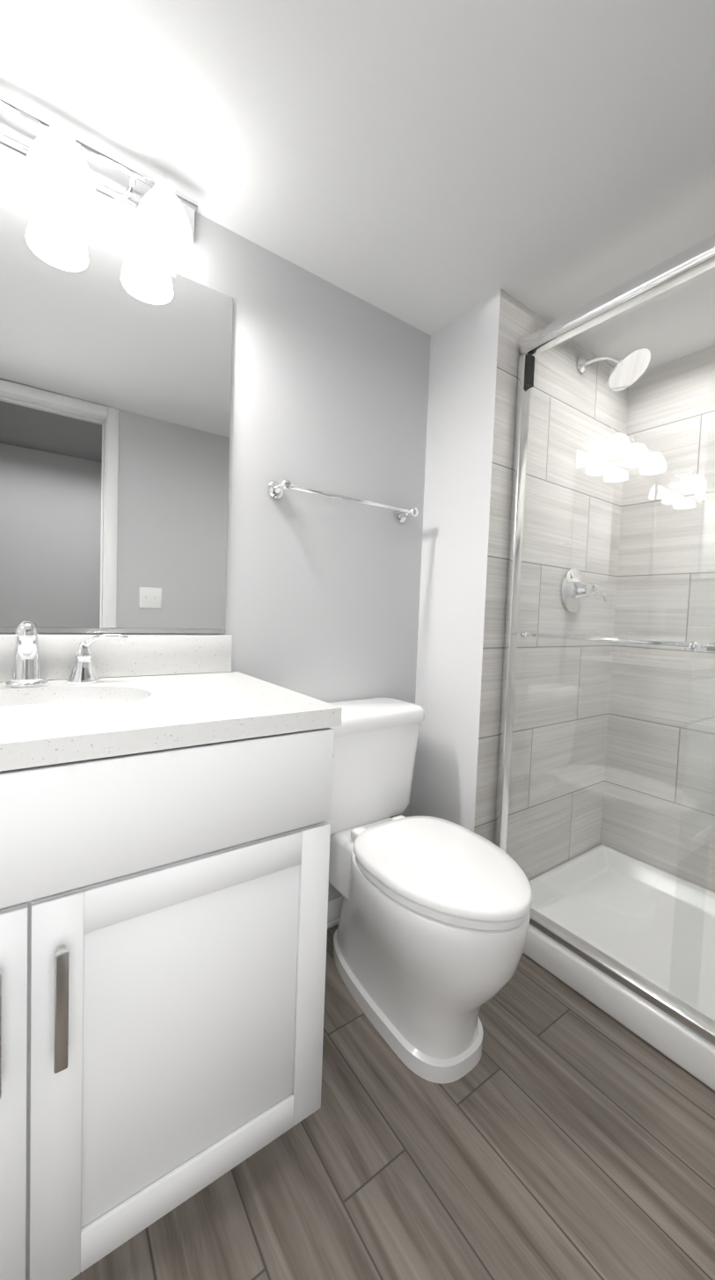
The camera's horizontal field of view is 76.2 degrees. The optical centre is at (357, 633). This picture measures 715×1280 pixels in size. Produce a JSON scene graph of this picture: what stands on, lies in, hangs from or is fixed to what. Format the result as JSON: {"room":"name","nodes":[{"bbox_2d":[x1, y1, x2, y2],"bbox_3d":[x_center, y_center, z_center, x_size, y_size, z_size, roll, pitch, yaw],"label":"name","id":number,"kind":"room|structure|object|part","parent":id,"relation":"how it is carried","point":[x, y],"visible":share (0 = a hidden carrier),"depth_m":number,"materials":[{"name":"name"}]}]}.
{"room":"bathroom","nodes":[
{"label":"bathroom","id":0,"kind":"room"},
{"bbox_2d":[0,149,430,900],"bbox_3d":[-0.520,-0.058,1.263,1.770,2.105,0.100,0,3,-35],"label":"wall","id":1,"kind":"structure","parent":0,"point":[329,387],"depth_m":1.44,"materials":[{"name":"grey paint"}]},
{"bbox_2d":[0,94,197,261],"bbox_3d":[-0.621,-1.006,0.959,0.580,0.182,0.167,0,3,-35],"label":"sconce","id":2,"kind":"object","parent":1,"relation":"attached to","point":[68,172],"visible":1,"depth_m":1.00,"materials":[{"name":"white glass"}]},
{"bbox_3d":[-0.611,-0.962,0.945,0.128,0.096,0.128,0,3,-35],"label":"lamp shade","id":3,"kind":"part","parent":2,"relation":"part of","materials":[{"name":"white glass"}]},
{"bbox_3d":[-0.526,-1.058,1.067,0.014,0.013,0.053,0,3,-35],"label":"stem","id":4,"kind":"part","parent":2,"relation":"part of","materials":[{"name":"silver metal"}]},
{"bbox_3d":[-0.448,-0.961,1.060,0.128,0.096,0.128,0,3,-35],"label":"lamp shade","id":5,"kind":"part","parent":2,"relation":"part of","materials":[{"name":"white glass"}]},
{"bbox_3d":[-0.452,-1.052,1.067,0.012,0.034,0.038,0,3,-35],"label":"arm","id":6,"kind":"part","parent":2,"relation":"part of"},
{"bbox_2d":[0,632,232,697],"bbox_3d":[-0.745,0.054,1.035,0.935,0.104,0.020,0,3,-35],"label":"backsplash","id":7,"kind":"structure","parent":1,"relation":"attached to","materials":[{"name":"stone"}]},
{"bbox_2d":[0,196,232,633],"bbox_3d":[-0.728,-0.470,1.018,0.899,0.935,0.008,0,3,-35],"label":"wall mirror","id":8,"kind":"object","parent":1,"relation":"attached to","point":[115,371],"visible":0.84,"depth_m":1.10,"materials":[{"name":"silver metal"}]},
{"bbox_2d":[327,894,343,929],"bbox_3d":[-0.086,0.957,1.561,0.707,0.085,0.027,0,3,-35],"label":"baseboard","id":9,"kind":"structure","parent":1,"relation":"attached to","point":[334,909],"depth_m":1.54,"materials":[{"name":"white paint"}]},
{"bbox_2d":[267,479,418,523],"bbox_3d":[-0.020,-0.427,1.473,0.542,0.052,0.085,0,3,-35],"label":"towel bar","id":10,"kind":"object","parent":1,"relation":"attached to","point":[276,490],"visible":1,"depth_m":1.40,"materials":[{"name":"silver metal"}]},
{"bbox_2d":[0,0,714,371],"bbox_3d":[0.124,-1.094,0.719,5.400,0.060,1.810,0,3,-35],"label":"ceiling","id":11,"kind":"structure","parent":0,"point":[429,167],"depth_m":0.97,"materials":[{"name":"white paint"}]},
{"bbox_2d":[71,924,714,1279],"bbox_3d":[0.373,1.100,0.349,5.400,0.060,2.950,0,3,-35],"label":"floor","id":12,"kind":"structure","parent":0,"point":[560,1130],"depth_m":0.88,"materials":[{"name":"brown wood"}]},
{"bbox_2d":[0,622,341,1279],"bbox_3d":[-0.585,0.500,0.823,0.956,1.026,0.600,0,3,-35],"label":"bathroom vanity","id":13,"kind":"object","parent":12,"relation":"on","point":[165,803],"visible":1,"depth_m":0.71,"materials":[{"name":"white paint"}]},
{"bbox_3d":[-0.453,0.494,0.569,0.016,0.160,0.034,0,3,-35],"label":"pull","id":14,"kind":"part","parent":13,"relation":"part of","materials":[{"name":"silver metal"}]},
{"bbox_3d":[-0.635,0.639,0.483,0.462,0.565,0.019,0,3,-35],"label":"door","id":15,"kind":"part","parent":13,"relation":"part of","materials":[{"name":"white paint"}]},
{"bbox_3d":[-0.396,0.494,0.609,0.016,0.160,0.034,0,3,-35],"label":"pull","id":16,"kind":"part","parent":13,"relation":"part of","materials":[{"name":"silver metal"}]},
{"bbox_2d":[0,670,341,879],"bbox_3d":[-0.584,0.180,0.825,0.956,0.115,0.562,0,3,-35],"label":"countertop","id":17,"kind":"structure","parent":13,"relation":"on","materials":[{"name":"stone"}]},
{"bbox_2d":[5,622,48,687],"bbox_3d":[-0.706,0.043,0.977,0.074,0.136,0.090,0,3,-35],"label":"faucet","id":18,"kind":"object","parent":17,"relation":"on","point":[30,658],"depth_m":0.96,"materials":[{"name":"silver metal"}]},
{"bbox_2d":[65,632,129,684],"bbox_3d":[-0.603,0.055,1.060,0.121,0.112,0.064,0,3,-35],"label":"faucet","id":19,"kind":"object","parent":17,"relation":"on","point":[83,672],"depth_m":1.03,"materials":[{"name":"silver metal"}]},
{"bbox_3d":[-0.255,0.641,0.751,0.462,0.565,0.019,0,3,-35],"label":"door","id":20,"kind":"part","parent":13,"relation":"part of","materials":[{"name":"white paint"}]},
{"bbox_2d":[327,698,532,1083],"bbox_3d":[0.129,0.631,1.254,0.450,0.778,0.733,0,3,-35],"label":"toilet","id":21,"kind":"object","parent":12,"relation":"on","point":[430,936],"visible":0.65,"depth_m":1.10,"materials":[{"name":"white ceramic"}]},
{"bbox_3d":[-0.013,0.435,1.456,0.430,0.303,0.187,0,3,-35],"label":"tank","id":22,"kind":"part","parent":21,"relation":"part of","materials":[{"name":"white ceramic"}]},
{"bbox_3d":[-0.005,0.256,1.446,0.450,0.056,0.201,0,3,-35],"label":"tank lid","id":23,"kind":"part","parent":21,"relation":"part of","materials":[{"name":"white ceramic"}]},
{"bbox_3d":[0.214,0.593,1.144,0.350,0.022,0.452,0,3,-35],"label":"seat","id":24,"kind":"part","parent":21,"relation":"part of","materials":[{"name":"white plastic"}]},
{"bbox_3d":[0.215,0.569,1.142,0.356,0.026,0.458,0,3,-35],"label":"lid","id":25,"kind":"part","parent":21,"relation":"part of","materials":[{"name":"white plastic"}]},
{"bbox_2d":[493,233,714,1090],"bbox_3d":[1.123,0.026,1.256,0.794,2.058,1.186,0,3,-35],"label":"shower","id":26,"kind":"object","parent":12,"relation":"on","point":[627,941],"visible":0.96,"depth_m":1.36,"materials":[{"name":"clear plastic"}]},
{"bbox_3d":[0.567,0.004,1.516,0.061,0.013,0.014,0,3,-35],"label":"handle post","id":27,"kind":"part","parent":26,"relation":"part of","materials":[{"name":"silver metal"}]},
{"bbox_3d":[0.886,-0.903,1.024,0.060,0.058,1.186,0,3,-35],"label":"header rail","id":28,"kind":"part","parent":26,"relation":"part of","materials":[{"name":"silver metal"}]},
{"bbox_3d":[0.997,0.037,0.843,0.006,1.805,0.640,0,3,-35],"label":"glass","id":29,"kind":"part","parent":26,"relation":"part of","materials":[{"name":"clear glass"}]},
{"bbox_3d":[0.842,0.031,1.126,0.061,0.013,0.014,0,3,-35],"label":"handle post","id":30,"kind":"part","parent":26,"relation":"part of","materials":[{"name":"silver metal"}]},
{"bbox_3d":[0.955,0.049,0.819,0.017,0.017,0.543,0,3,-35],"label":"handle bar","id":31,"kind":"part","parent":26,"relation":"part of","materials":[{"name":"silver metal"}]},
{"bbox_3d":[0.832,0.034,1.045,0.059,0.013,0.014,0,3,-35],"label":"handle post","id":32,"kind":"part","parent":26,"relation":"part of","materials":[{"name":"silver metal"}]},
{"bbox_2d":[410,289,628,880],"bbox_3d":[0.682,-0.043,1.921,0.953,2.105,0.410,0,3,-35],"label":"wall","id":33,"kind":"structure","parent":0,"point":[475,354],"depth_m":1.64,"materials":[{"name":"grey tile"}]},
{"bbox_2d":[600,345,714,892],"bbox_3d":[1.522,0.008,1.469,0.100,2.105,1.300,0,3,-35],"label":"wall","id":34,"kind":"structure","parent":0,"point":[673,530],"depth_m":1.81,"materials":[{"name":"tile"}]}
]}

